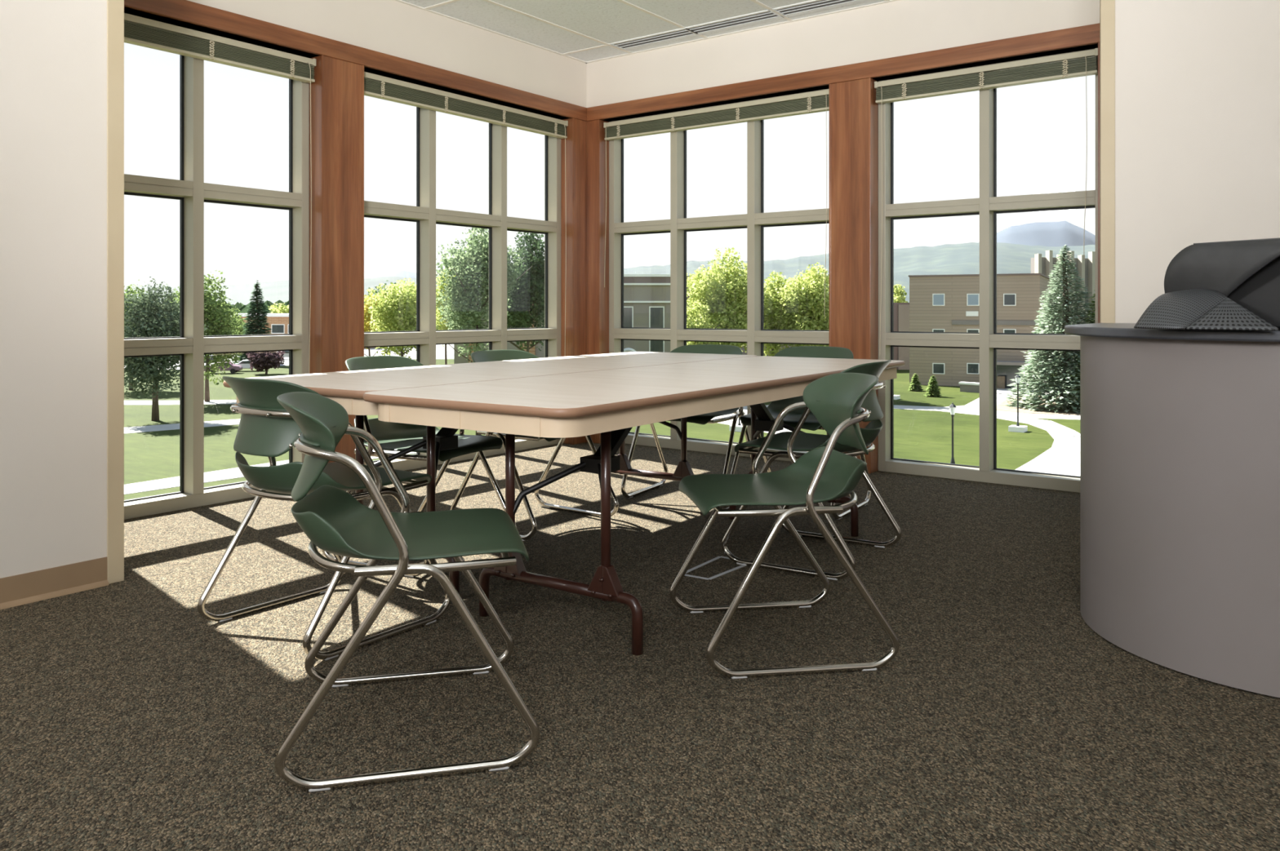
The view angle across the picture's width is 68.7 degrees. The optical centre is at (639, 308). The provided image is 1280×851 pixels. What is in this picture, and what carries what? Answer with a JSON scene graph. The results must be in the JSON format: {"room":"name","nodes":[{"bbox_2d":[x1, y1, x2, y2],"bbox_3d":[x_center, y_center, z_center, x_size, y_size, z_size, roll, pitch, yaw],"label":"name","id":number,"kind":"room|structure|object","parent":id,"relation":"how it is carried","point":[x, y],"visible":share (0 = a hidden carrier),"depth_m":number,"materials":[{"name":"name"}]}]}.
{"room":"meeting room","nodes":[
{"label":"meeting room","id":0,"kind":"room"},
{"bbox_2d":[0,0,106,578],"bbox_3d":[-3.623,-0.400,1.554,0.875,2.706,4.920,0,0,36],"label":"wall","id":1,"kind":"structure","parent":0,"point":[53,53],"depth_m":3.10,"materials":[{"name":"paint"}]},
{"bbox_2d":[0,556,109,609],"bbox_3d":[-3.279,0.905,1.268,0.018,0.095,4.868,0,0,36],"label":"baseboard","id":2,"kind":"structure","parent":1,"relation":"attached to","point":[55,582],"depth_m":3.09,"materials":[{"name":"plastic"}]},
{"bbox_2d":[106,0,124,584],"bbox_3d":[-1.842,-0.399,3.267,0.055,2.704,0.056,0,0,36],"label":"trim","id":3,"kind":"structure","parent":1,"relation":"attached to","point":[115,8],"depth_m":3.25,"materials":[{"name":"paint"}]},
{"bbox_2d":[124,0,586,373],"bbox_3d":[-1.500,-0.400,5.345,0.215,2.706,3.900,0,0,36],"label":"wall","id":4,"kind":"structure","parent":0,"point":[393,28],"depth_m":5.49,"materials":[{"name":"paint"}]},
{"bbox_2d":[124,54,308,519],"bbox_3d":[-2.159,-0.188,4.525,0.119,2.282,1.199,0,0,36],"label":"window","id":5,"kind":"structure","parent":4,"relation":"in","point":[191,190],"depth_m":4.51,"materials":[{"name":"paint"}]},
{"bbox_2d":[124,13,315,356],"bbox_3d":[-2.071,-0.430,4.460,0.072,1.766,1.187,0,0,36],"label":"window blind","id":6,"kind":"object","parent":5,"relation":"attached to","point":[138,30],"visible":0.62,"depth_m":4.50,"materials":[{"name":"beige"}]},
{"bbox_2d":[309,54,364,462],"bbox_3d":[-1.633,-0.188,5.047,0.115,2.282,0.265,0,0,36],"label":"column","id":7,"kind":"structure","parent":4,"relation":"attached to","point":[336,150],"depth_m":4.98,"materials":[{"name":"brown wood"}]},
{"bbox_2d":[124,0,587,121],"bbox_3d":[-1.448,-1.377,5.294,0.118,0.095,3.680,0,0,36],"label":"trim","id":8,"kind":"structure","parent":4,"relation":"attached to","point":[183,11],"depth_m":4.97,"materials":[{"name":"brown wood"}]},
{"bbox_2d":[364,106,560,471],"bbox_3d":[-1.124,-0.188,5.926,0.119,2.282,1.755,0,0,36],"label":"window","id":9,"kind":"structure","parent":4,"relation":"in","point":[425,338],"depth_m":6.12,"materials":[{"name":"paint"}]},
{"bbox_2d":[364,71,568,345],"bbox_3d":[-1.036,-0.355,5.861,0.072,1.916,1.743,0,0,36],"label":"window blind","id":10,"kind":"object","parent":9,"relation":"attached to","point":[375,86],"visible":0.95,"depth_m":5.76,"materials":[{"name":"beige metal"}]},
{"bbox_2d":[560,117,586,444],"bbox_3d":[-0.467,-0.188,6.624,0.115,2.282,0.148,0,0,36],"label":"trim","id":11,"kind":"structure","parent":4,"relation":"attached to","point":[574,184],"depth_m":6.57,"materials":[{"name":"brown wood"}]},
{"bbox_2d":[0,442,1279,850],"bbox_3d":[0.086,1.078,1.176,7.720,0.250,8.720,0,0,36],"label":"floor","id":12,"kind":"structure","parent":0,"point":[132,719],"depth_m":2.29,"materials":[{"name":"carpet"}]},
{"bbox_2d":[197,376,450,660],"bbox_3d":[-0.959,0.574,2.833,0.544,0.759,0.549,0,0,36],"label":"chair","id":13,"kind":"object","parent":12,"relation":"on","point":[265,428],"visible":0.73,"depth_m":2.65,"materials":[{"name":"green plastic"}]},
{"bbox_2d":[274,391,540,792],"bbox_3d":[-0.537,0.574,2.145,0.549,0.759,0.544,0,0,-14],"label":"chair","id":14,"kind":"object","parent":12,"relation":"on","point":[334,521],"visible":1,"depth_m":1.99,"materials":[{"name":"green plastic"}]},
{"bbox_2d":[321,355,516,577],"bbox_3d":[-0.859,0.574,3.644,0.549,0.759,0.544,0,0,28],"label":"chair","id":15,"kind":"object","parent":12,"relation":"on","point":[392,437],"visible":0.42,"depth_m":3.72,"materials":[{"name":"green plastic"}]},
{"bbox_2d":[222,351,757,601],"bbox_3d":[-0.392,0.595,3.884,0.760,0.717,2.463,0,0,34],"label":"folding table","id":16,"kind":"object","parent":12,"relation":"on","point":[347,388],"visible":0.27,"depth_m":3.37,"materials":[{"name":"laminate"}]},
{"bbox_2d":[450,350,618,541],"bbox_3d":[-0.475,0.574,4.169,0.549,0.759,0.544,0,0,38],"label":"chair","id":17,"kind":"object","parent":12,"relation":"on","point":[486,355],"visible":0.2,"depth_m":4.23,"materials":[{"name":"green plastic"}]},
{"bbox_2d":[363,355,905,655],"bbox_3d":[0.206,0.595,3.411,0.760,0.717,2.463,0,0,34],"label":"folding table","id":18,"kind":"object","parent":12,"relation":"on","point":[609,403],"visible":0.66,"depth_m":2.71,"materials":[{"name":"laminate"}]},
{"bbox_2d":[621,344,751,509],"bbox_3d":[0.269,0.574,4.751,0.544,0.759,0.549,0,0,27],"label":"chair","id":19,"kind":"object","parent":12,"relation":"on","point":[704,419],"visible":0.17,"depth_m":4.72,"materials":[{"name":"green plastic"}]},
{"bbox_2d":[684,556,746,579],"bbox_3d":[0.278,0.952,3.432,0.151,0.002,0.301,0,0,36],"label":"chair base","id":20,"kind":"object","parent":12,"relation":"on","point":[717,557],"visible":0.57,"depth_m":3.40,"materials":[{"name":"grey metal"}]},
{"bbox_2d":[669,373,899,679],"bbox_3d":[0.403,0.574,2.700,0.549,0.759,0.544,0,0,-9],"label":"chair","id":21,"kind":"object","parent":12,"relation":"on","point":[823,473],"visible":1,"depth_m":2.69,"materials":[{"name":"green plastic"}]},
{"bbox_2d":[730,346,871,519],"bbox_3d":[0.779,0.574,4.530,0.544,0.759,0.549,0,0,32],"label":"chair","id":22,"kind":"object","parent":12,"relation":"on","point":[792,419],"visible":0.34,"depth_m":4.65,"materials":[{"name":"green plastic"}]},
{"bbox_2d":[721,360,901,580],"bbox_3d":[0.680,0.574,3.598,0.549,0.759,0.544,0,0,32],"label":"chair","id":23,"kind":"object","parent":12,"relation":"on","point":[795,441],"visible":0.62,"depth_m":3.47,"materials":[{"name":"green plastic"}]},
{"bbox_2d":[1064,323,1279,697],"bbox_3d":[1.838,0.503,2.673,1.160,0.899,1.070,0,0,36],"label":"counter","id":24,"kind":"object","parent":12,"relation":"on","point":[1180,429],"visible":0.98,"depth_m":2.43,"materials":[{"name":"laminate"}]},
{"bbox_2d":[1064,323,1279,342],"bbox_3d":[1.838,0.068,2.673,1.160,0.027,1.070,0,0,36],"label":"countertop","id":25,"kind":"structure","parent":24,"relation":"on","point":[1094,330],"depth_m":2.42,"materials":[{"name":"laminate"}]},
{"bbox_2d":[1133,237,1279,330],"bbox_3d":[1.659,-0.066,2.472,0.560,0.237,0.621,0,0,36],"label":"cover","id":26,"kind":"object","parent":24,"relation":"on","point":[1229,285],"visible":1,"depth_m":2.42,"materials":[{"name":"grey plastic"}]},
{"bbox_2d":[1164,239,1279,297],"bbox_3d":[1.551,-0.091,2.436,0.057,0.166,0.394,0,0,-29],"label":"hood","id":27,"kind":"object","parent":26,"relation":"attached to","point":[1242,268],"depth_m":2.44,"materials":[{"name":"grey plastic"}]},
{"bbox_2d":[1193,237,1279,244],"bbox_3d":[1.613,-0.175,2.427,0.082,0.017,0.310,0,0,-35],"label":"hood","id":28,"kind":"object","parent":26,"relation":"attached to","point":[1267,241],"depth_m":2.41,"materials":[{"name":"grey plastic"}]},
{"bbox_2d":[395,0,897,63],"bbox_3d":[0.086,-1.850,1.176,7.720,0.206,8.720,0,0,36],"label":"ceiling","id":29,"kind":"structure","parent":0,"point":[584,31],"depth_m":5.64,"materials":[{"name":"tile"}]},
{"bbox_2d":[609,9,784,50],"bbox_3d":[0.334,-1.749,5.910,1.192,0.008,0.180,0,0,36],"label":"ceiling vent","id":30,"kind":"object","parent":29,"relation":"in","point":[769,15],"visible":1,"depth_m":5.88,"materials":[{"name":"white metal"}]},
{"bbox_2d":[772,0,869,17],"bbox_3d":[1.306,-1.749,5.192,1.190,0.008,0.180,0,0,36],"label":"ceiling vent","id":31,"kind":"object","parent":29,"relation":"in","point":[823,4],"visible":1,"depth_m":5.42,"materials":[{"name":"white metal"}]},
{"bbox_2d":[586,0,1099,469],"bbox_3d":[1.093,-0.400,5.720,3.700,2.706,0.215,0,0,36],"label":"wall","id":32,"kind":"structure","parent":0,"point":[899,28],"depth_m":5.55,"materials":[{"name":"paint"}]},
{"bbox_2d":[586,119,608,444],"bbox_3d":[-0.345,-0.188,6.696,0.227,2.282,0.113,0,0,36],"label":"trim","id":33,"kind":"structure","parent":32,"relation":"attached to","point":[597,295],"depth_m":6.62,"materials":[{"name":"brown wood"}]},
{"bbox_2d":[608,88,829,461],"bbox_3d":[0.516,-0.188,6.199,1.749,2.282,0.119,0,0,36],"label":"window","id":34,"kind":"structure","parent":32,"relation":"in","point":[755,220],"depth_m":6.32,"materials":[{"name":"paint"}]},
{"bbox_2d":[603,88,829,316],"bbox_3d":[0.452,-0.630,6.111,1.737,1.366,0.071,0,0,36],"label":"window blind","id":35,"kind":"object","parent":34,"relation":"attached to","point":[817,101],"visible":0.91,"depth_m":6.04,"materials":[{"name":"beige"}]},
{"bbox_2d":[586,22,1099,121],"bbox_3d":[1.058,-1.377,5.657,3.482,0.095,0.118,0,0,36],"label":"trim","id":36,"kind":"structure","parent":32,"relation":"attached to","point":[1021,46],"depth_m":5.40,"materials":[{"name":"brown wood"}]},
{"bbox_2d":[829,77,877,473],"bbox_3d":[1.256,-0.188,5.512,0.258,2.282,0.115,0,0,36],"label":"column","id":37,"kind":"structure","parent":32,"relation":"attached to","point":[853,106],"depth_m":5.46,"materials":[{"name":"brown wood"}]},
{"bbox_2d":[878,48,1097,493],"bbox_3d":[1.912,-0.188,5.168,1.206,2.282,0.119,0,0,36],"label":"window","id":38,"kind":"structure","parent":32,"relation":"in","point":[988,205],"depth_m":5.17,"materials":[{"name":"paint"}]},
{"bbox_2d":[874,48,1097,340],"bbox_3d":[1.843,-0.480,5.083,1.184,1.666,0.071,0,0,36],"label":"window blind","id":39,"kind":"object","parent":38,"relation":"attached to","point":[1085,63],"visible":0.98,"depth_m":5.03,"materials":[{"name":"beige"}]},
{"bbox_2d":[1097,42,1099,323],"bbox_3d":[2.350,-0.188,4.704,0.070,2.282,0.115,0,0,36],"label":"trim","id":40,"kind":"structure","parent":32,"relation":"attached to","point":[1098,42],"depth_m":4.68,"materials":[{"name":"beige paint"}]},
{"bbox_2d":[1115,0,1279,323],"bbox_3d":[3.785,-0.400,3.053,4.000,2.706,0.875,0,0,36],"label":"wall","id":41,"kind":"structure","parent":0,"point":[1197,82],"depth_m":3.70,"materials":[{"name":"paint"}]},
{"bbox_2d":[1099,0,1115,323],"bbox_3d":[1.949,-0.399,3.893,0.057,2.704,0.055,0,0,36],"label":"trim","id":42,"kind":"structure","parent":41,"relation":"attached to","point":[1107,7],"depth_m":3.87,"materials":[{"name":"paint"}]},
{"label":"outside","id":43,"kind":"structure","parent":0,"visible":0},
{"bbox_2d":[996,221,1095,247],"bbox_3d":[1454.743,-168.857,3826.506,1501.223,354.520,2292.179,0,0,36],"label":"mountain","id":44,"kind":"structure","parent":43,"point":[1060,233],"depth_m":3574.57},
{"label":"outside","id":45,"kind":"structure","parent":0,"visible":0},
{"bbox_2d":[371,270,444,280],"bbox_3d":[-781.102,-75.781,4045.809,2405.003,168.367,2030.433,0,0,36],"label":"mountain","id":46,"kind":"structure","parent":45,"point":[402,273],"depth_m":3802.79},
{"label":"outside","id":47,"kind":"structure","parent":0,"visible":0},
{"bbox_2d":[124,359,1071,500],"bbox_3d":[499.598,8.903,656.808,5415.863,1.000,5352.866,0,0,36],"label":"ground","id":48,"kind":"structure","parent":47,"point":[918,435],"depth_m":61.88,"materials":[{"name":"green plant"}]},
{"bbox_2d":[124,279,155,390],"bbox_3d":[-52.348,2.702,96.047,7.691,11.406,7.384,0,0,36],"label":"leafy tree","id":49,"kind":"object","parent":48,"relation":"on","point":[131,291],"visible":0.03,"depth_m":95.58,"materials":[{"name":"green plant"}]},
{"bbox_2d":[124,276,208,421],"bbox_3d":[-36.227,3.015,70.075,7.451,10.784,7.328,0,0,36],"label":"leafy tree","id":50,"kind":"object","parent":48,"relation":"on","point":[149,368],"visible":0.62,"depth_m":68.66,"materials":[{"name":"green plant"}]},
{"bbox_2d":[124,400,237,404],"bbox_3d":[-41.769,8.403,91.044,30.509,0.040,38.092,0,0,36],"label":"footpath","id":51,"kind":"structure","parent":48,"relation":"on","point":[211,402],"depth_m":83.07,"materials":[{"name":"concrete"}]},
{"bbox_2d":[124,418,239,434],"bbox_3d":[-33.897,8.403,66.483,9.448,0.040,26.144,0,0,36],"label":"footpath","id":52,"kind":"structure","parent":48,"relation":"on","point":[229,422],"depth_m":66.42,"materials":[{"name":"concrete"}]},
{"bbox_2d":[168,270,244,402],"bbox_3d":[-38.830,2.489,84.079,7.732,11.837,7.638,0,0,36],"label":"leafy tree","id":53,"kind":"object","parent":48,"relation":"on","point":[220,321],"visible":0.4,"depth_m":83.41,"materials":[{"name":"green plant"}]},
{"bbox_2d":[204,362,242,373],"bbox_3d":[-53.720,7.647,120.631,4.477,1.448,1.840,0,0,-12],"label":"parked car","id":54,"kind":"object","parent":48,"relation":"on","point":[234,368],"visible":0.56,"depth_m":120.01,"materials":[{"name":"pink"}]},
{"bbox_2d":[235,360,260,371],"bbox_3d":[-52.380,7.647,125.316,4.477,1.448,1.840,0,0,-20],"label":"parked car","id":55,"kind":"object","parent":48,"relation":"on","point":[245,364],"visible":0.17,"depth_m":124.39,"materials":[{"name":"white metal"}]},
{"bbox_2d":[245,351,285,374],"bbox_3d":[-47.504,6.390,119.067,5.033,4.045,4.674,0,0,36],"label":"tree","id":56,"kind":"object","parent":48,"relation":"on","point":[265,361],"visible":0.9,"depth_m":118.00,"materials":[{"name":"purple plant"}]},
{"bbox_2d":[124,449,416,494],"bbox_3d":[-20.820,8.403,46.624,3.852,0.040,27.879,0,0,36],"label":"footpath","id":57,"kind":"structure","parent":48,"relation":"on","point":[231,473],"depth_m":45.63,"materials":[{"name":"concrete"}]},
{"bbox_2d":[267,302,288,313],"bbox_3d":[-98.132,3.258,260.123,10.602,10.297,10.400,0,0,36],"label":"leafy tree","id":58,"kind":"object","parent":48,"relation":"on","point":[286,310],"visible":0.22,"depth_m":258.31,"materials":[{"name":"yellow plant"}]},
{"bbox_2d":[124,344,453,369],"bbox_3d":[-77.740,8.398,194.538,147.450,0.050,137.747,0,0,36],"label":"car park","id":59,"kind":"structure","parent":48,"relation":"on","point":[440,349],"depth_m":172.28,"materials":[{"name":"grey asphalt"}]},
{"bbox_2d":[232,311,248,335],"bbox_3d":[-64.718,4.367,150.017,4.404,8.078,4.794,0,0,36],"label":"leafy tree","id":60,"kind":"object","parent":59,"relation":"on","point":[239,317],"visible":0.11,"depth_m":149.57,"materials":[{"name":"green plant"}]},
{"bbox_2d":[233,280,271,364],"bbox_3d":[-57.235,2.145,140.149,6.525,12.633,6.737,0,0,36],"label":"spruce tree","id":61,"kind":"object","parent":59,"relation":"on","point":[254,329],"visible":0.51,"depth_m":139.48,"materials":[{"name":"green plant"}]},
{"bbox_2d":[280,351,288,357],"bbox_3d":[-58.225,7.647,153.661,4.477,1.448,1.840,0,0,-35],"label":"parked car","id":62,"kind":"object","parent":59,"relation":"on","point":[286,354],"visible":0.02,"depth_m":152.93,"materials":[{"name":"silver metal"}]},
{"bbox_2d":[231,313,382,348],"bbox_3d":[-74.775,4.813,207.177,40.829,7.180,15.800,0,0,14],"label":"brick building","id":63,"kind":"structure","parent":59,"relation":"on","point":[278,323],"depth_m":200.19,"materials":[{"name":"brown brick"}]},
{"bbox_2d":[364,280,406,303],"bbox_3d":[-57.394,0.823,209.757,15.680,15.172,13.297,0,0,36],"label":"leafy tree","id":64,"kind":"object","parent":59,"relation":"on","point":[384,289],"visible":0.05,"depth_m":207.33,"materials":[{"name":"green plant"}]},
{"bbox_2d":[128,300,453,329],"bbox_3d":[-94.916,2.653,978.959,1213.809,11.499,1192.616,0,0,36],"label":"woodland","id":65,"kind":"object","parent":48,"relation":"on","point":[243,308],"visible":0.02,"depth_m":316.80,"materials":[{"name":"green plant"}]},
{"bbox_2d":[364,292,381,356],"bbox_3d":[-26.471,3.414,91.794,4.745,9.982,4.071,0,0,36],"label":"leafy tree","id":66,"kind":"object","parent":48,"relation":"on","point":[367,326],"visible":0.17,"depth_m":91.34,"materials":[{"name":"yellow plant"}]},
{"bbox_2d":[364,278,438,359],"bbox_3d":[-20.945,2.846,82.205,6.893,11.120,7.045,0,0,36],"label":"leafy tree","id":67,"kind":"object","parent":48,"relation":"on","point":[397,309],"visible":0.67,"depth_m":80.45,"materials":[{"name":"green plant"}]},
{"bbox_2d":[435,267,456,364],"bbox_3d":[-20.652,1.839,99.968,5.441,13.131,4.900,0,0,36],"label":"leafy tree","id":68,"kind":"object","parent":48,"relation":"on","point":[441,327],"visible":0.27,"depth_m":99.37,"materials":[{"name":"green plant"}]},
{"bbox_2d":[435,227,532,435],"bbox_3d":[-10.706,1.096,62.150,6.277,14.618,6.792,0,0,36],"label":"leafy tree","id":69,"kind":"object","parent":48,"relation":"on","point":[464,292],"visible":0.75,"depth_m":60.74,"materials":[{"name":"green plant"}]},
{"bbox_2d":[453,295,544,364],"bbox_3d":[-13.034,3.469,93.929,9.081,9.869,12.350,0,0,0],"label":"building","id":70,"kind":"structure","parent":48,"relation":"on","point":[457,360],"depth_m":88.01,"materials":[{"name":"beige stone"}]},
{"bbox_2d":[506,231,544,352],"bbox_3d":[-7.858,1.237,65.972,5.603,14.336,5.734,0,0,36],"label":"leafy tree","id":71,"kind":"object","parent":48,"relation":"on","point":[522,313],"visible":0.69,"depth_m":64.91,"materials":[{"name":"green plant"}]},
{"bbox_2d":[623,274,670,352],"bbox_3d":[-2.162,2.394,103.855,11.395,12.019,8.300,0,0,0],"label":"stone building","id":72,"kind":"structure","parent":48,"relation":"on","point":[646,297],"depth_m":100.00,"materials":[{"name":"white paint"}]},
{"bbox_2d":[686,300,722,345],"bbox_3d":[4.992,3.826,83.937,4.769,9.161,4.128,0,0,36],"label":"leafy tree","id":73,"kind":"object","parent":48,"relation":"on","point":[699,319],"visible":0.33,"depth_m":83.41,"materials":[{"name":"green plant"}]},
{"bbox_2d":[686,247,767,352],"bbox_3d":[7.776,1.354,88.064,8.464,14.099,8.532,0,0,36],"label":"leafy tree","id":74,"kind":"object","parent":48,"relation":"on","point":[719,294],"visible":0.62,"depth_m":86.59,"materials":[{"name":"green plant"}]},
{"bbox_2d":[728,409,742,431],"bbox_3d":[6.815,6.292,64.217,1.000,4.222,1.000,0,0,36],"label":"lamp post","id":75,"kind":"object","parent":48,"relation":"on","point":[739,427],"visible":0.38,"depth_m":63.83,"materials":[{"name":"white paint"}]},
{"bbox_2d":[686,275,794,356],"bbox_3d":[11.551,1.994,120.286,20.154,12.817,10.000,0,0,-21],"label":"building","id":76,"kind":"structure","parent":48,"relation":"on","point":[688,296],"depth_m":115.95,"materials":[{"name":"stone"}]},
{"bbox_2d":[745,271,802,356],"bbox_3d":[12.815,2.389,89.802,6.454,12.032,5.861,0,0,36],"label":"leafy tree","id":77,"kind":"object","parent":48,"relation":"on","point":[774,319],"visible":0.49,"depth_m":88.73,"materials":[{"name":"green plant"}]},
{"bbox_2d":[772,262,829,350],"bbox_3d":[16.177,2.026,88.196,7.406,12.755,7.982,0,0,36],"label":"leafy tree","id":78,"kind":"object","parent":48,"relation":"on","point":[805,294],"visible":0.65,"depth_m":86.52,"materials":[{"name":"green plant"}]},
{"bbox_2d":[711,387,1079,476],"bbox_3d":[21.564,8.403,62.798,43.900,0.040,81.220,0,0,36],"label":"footpath","id":79,"kind":"structure","parent":48,"relation":"on","point":[1063,458],"depth_m":64.20,"materials":[{"name":"concrete"}]},
{"bbox_2d":[893,395,900,399],"bbox_3d":[23.405,6.796,86.628,1.000,3.215,1.000,0,0,36],"label":"lamp post","id":80,"kind":"object","parent":48,"relation":"on","point":[895,397],"visible":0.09,"depth_m":86.21,"materials":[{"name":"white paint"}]},
{"bbox_2d":[893,284,908,302],"bbox_3d":[41.257,2.220,150.109,5.447,12.371,5.451,0,0,36],"label":"leafy tree","id":81,"kind":"object","parent":48,"relation":"on","point":[899,291],"visible":0.13,"depth_m":149.53,"materials":[{"name":"green plant"}]},
{"bbox_2d":[893,302,909,369],"bbox_3d":[30.752,3.827,133.906,12.500,9.153,12.200,0,0,0],"label":"mauve wing","id":82,"kind":"object","parent":48,"relation":"on","point":[901,310],"visible":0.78,"depth_m":127.81},
{"bbox_2d":[907,373,923,391],"bbox_3d":[28.022,7.517,95.004,1.767,1.803,1.662,0,0,36],"label":"young conifer","id":83,"kind":"object","parent":48,"relation":"on","point":[914,386],"visible":1,"depth_m":94.77,"materials":[{"name":"green plant"}]},
{"bbox_2d":[923,375,942,397],"bbox_3d":[27.824,7.402,88.997,1.814,2.025,1.747,0,0,36],"label":"young conifer","id":84,"kind":"object","parent":48,"relation":"on","point":[933,389],"visible":1,"depth_m":88.75,"materials":[{"name":"green plant"}]},
{"bbox_2d":[948,403,955,464],"bbox_3d":[16.391,6.678,49.078,0.420,3.451,0.364,0,0,36],"label":"lamp post","id":85,"kind":"object","parent":48,"relation":"on","point":[953,407],"visible":0.91,"depth_m":49.02,"materials":[{"name":"black metal"}]},
{"bbox_2d":[958,382,979,392],"bbox_3d":[33.556,7.928,93.432,3.269,0.950,0.800,0,0,41],"label":"wall","id":86,"kind":"structure","parent":48,"relation":"on","point":[967,387],"depth_m":93.55,"materials":[{"name":"white paint"}]},
{"bbox_2d":[908,273,1050,389],"bbox_3d":[39.141,2.638,107.089,13.428,12.530,20.300,0,0,27],"label":"brick building","id":87,"kind":"structure","parent":48,"relation":"on","point":[937,303],"depth_m":100.39,"materials":[{"name":"brick"}]},
{"bbox_2d":[1008,374,1027,432],"bbox_3d":[25.793,6.448,63.899,1.000,3.910,1.000,0,0,36],"label":"lamp post","id":88,"kind":"object","parent":48,"relation":"on","point":[1017,428],"visible":1,"depth_m":63.80,"materials":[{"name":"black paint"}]},
{"bbox_2d":[996,395,1079,415],"bbox_3d":[38.445,8.388,81.317,13.646,0.070,19.707,0,0,36],"label":"mulch bed","id":89,"kind":"object","parent":48,"relation":"on","point":[1000,406],"visible":0.25,"depth_m":76.81,"materials":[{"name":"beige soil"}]},
{"bbox_2d":[1003,244,1095,413],"bbox_3d":[35.381,1.545,78.285,9.503,13.718,9.516,0,0,36],"label":"spruce tree","id":90,"kind":"object","parent":89,"relation":"on","point":[1064,388],"visible":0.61,"depth_m":77.41,"materials":[{"name":"green plant"}]},
{"bbox_2d":[1059,289,1095,412],"bbox_3d":[37.279,3.095,76.099,6.232,10.629,5.827,0,0,36],"label":"spruce tree","id":91,"kind":"object","parent":89,"relation":"on","point":[1093,302],"visible":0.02,"depth_m":76.23,"materials":[{"name":"green plant"}]},
{"bbox_2d":[1035,417,1079,433],"bbox_3d":[29.759,8.388,57.433,15.872,0.070,24.859,0,0,36],"label":"lawn","id":92,"kind":"structure","parent":48,"relation":"on","point":[1074,424],"depth_m":68.08,"materials":[{"name":"green plant"}]},
{"bbox_2d":[1031,250,1095,370],"bbox_3d":[59.769,0.342,128.120,16.149,16.122,2.600,0,0,-22],"label":"tower","id":93,"kind":"structure","parent":48,"relation":"on","point":[1086,268],"depth_m":126.78,"materials":[{"name":"beige concrete"}]},
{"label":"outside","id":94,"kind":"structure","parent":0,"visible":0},
{"bbox_2d":[623,242,1095,302],"bbox_3d":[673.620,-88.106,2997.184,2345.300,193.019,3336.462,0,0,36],"label":"hillside","id":95,"kind":"structure","parent":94,"point":[962,258],"depth_m":2253.35,"materials":[{"name":"green plant"}]},
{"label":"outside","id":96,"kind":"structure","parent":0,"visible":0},
{"bbox_2d":[124,276,479,306],"bbox_3d":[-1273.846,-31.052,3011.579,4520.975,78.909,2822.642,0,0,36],"label":"hillside","id":97,"kind":"structure","parent":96,"point":[273,291],"depth_m":1783.20,"materials":[{"name":"green plant"}]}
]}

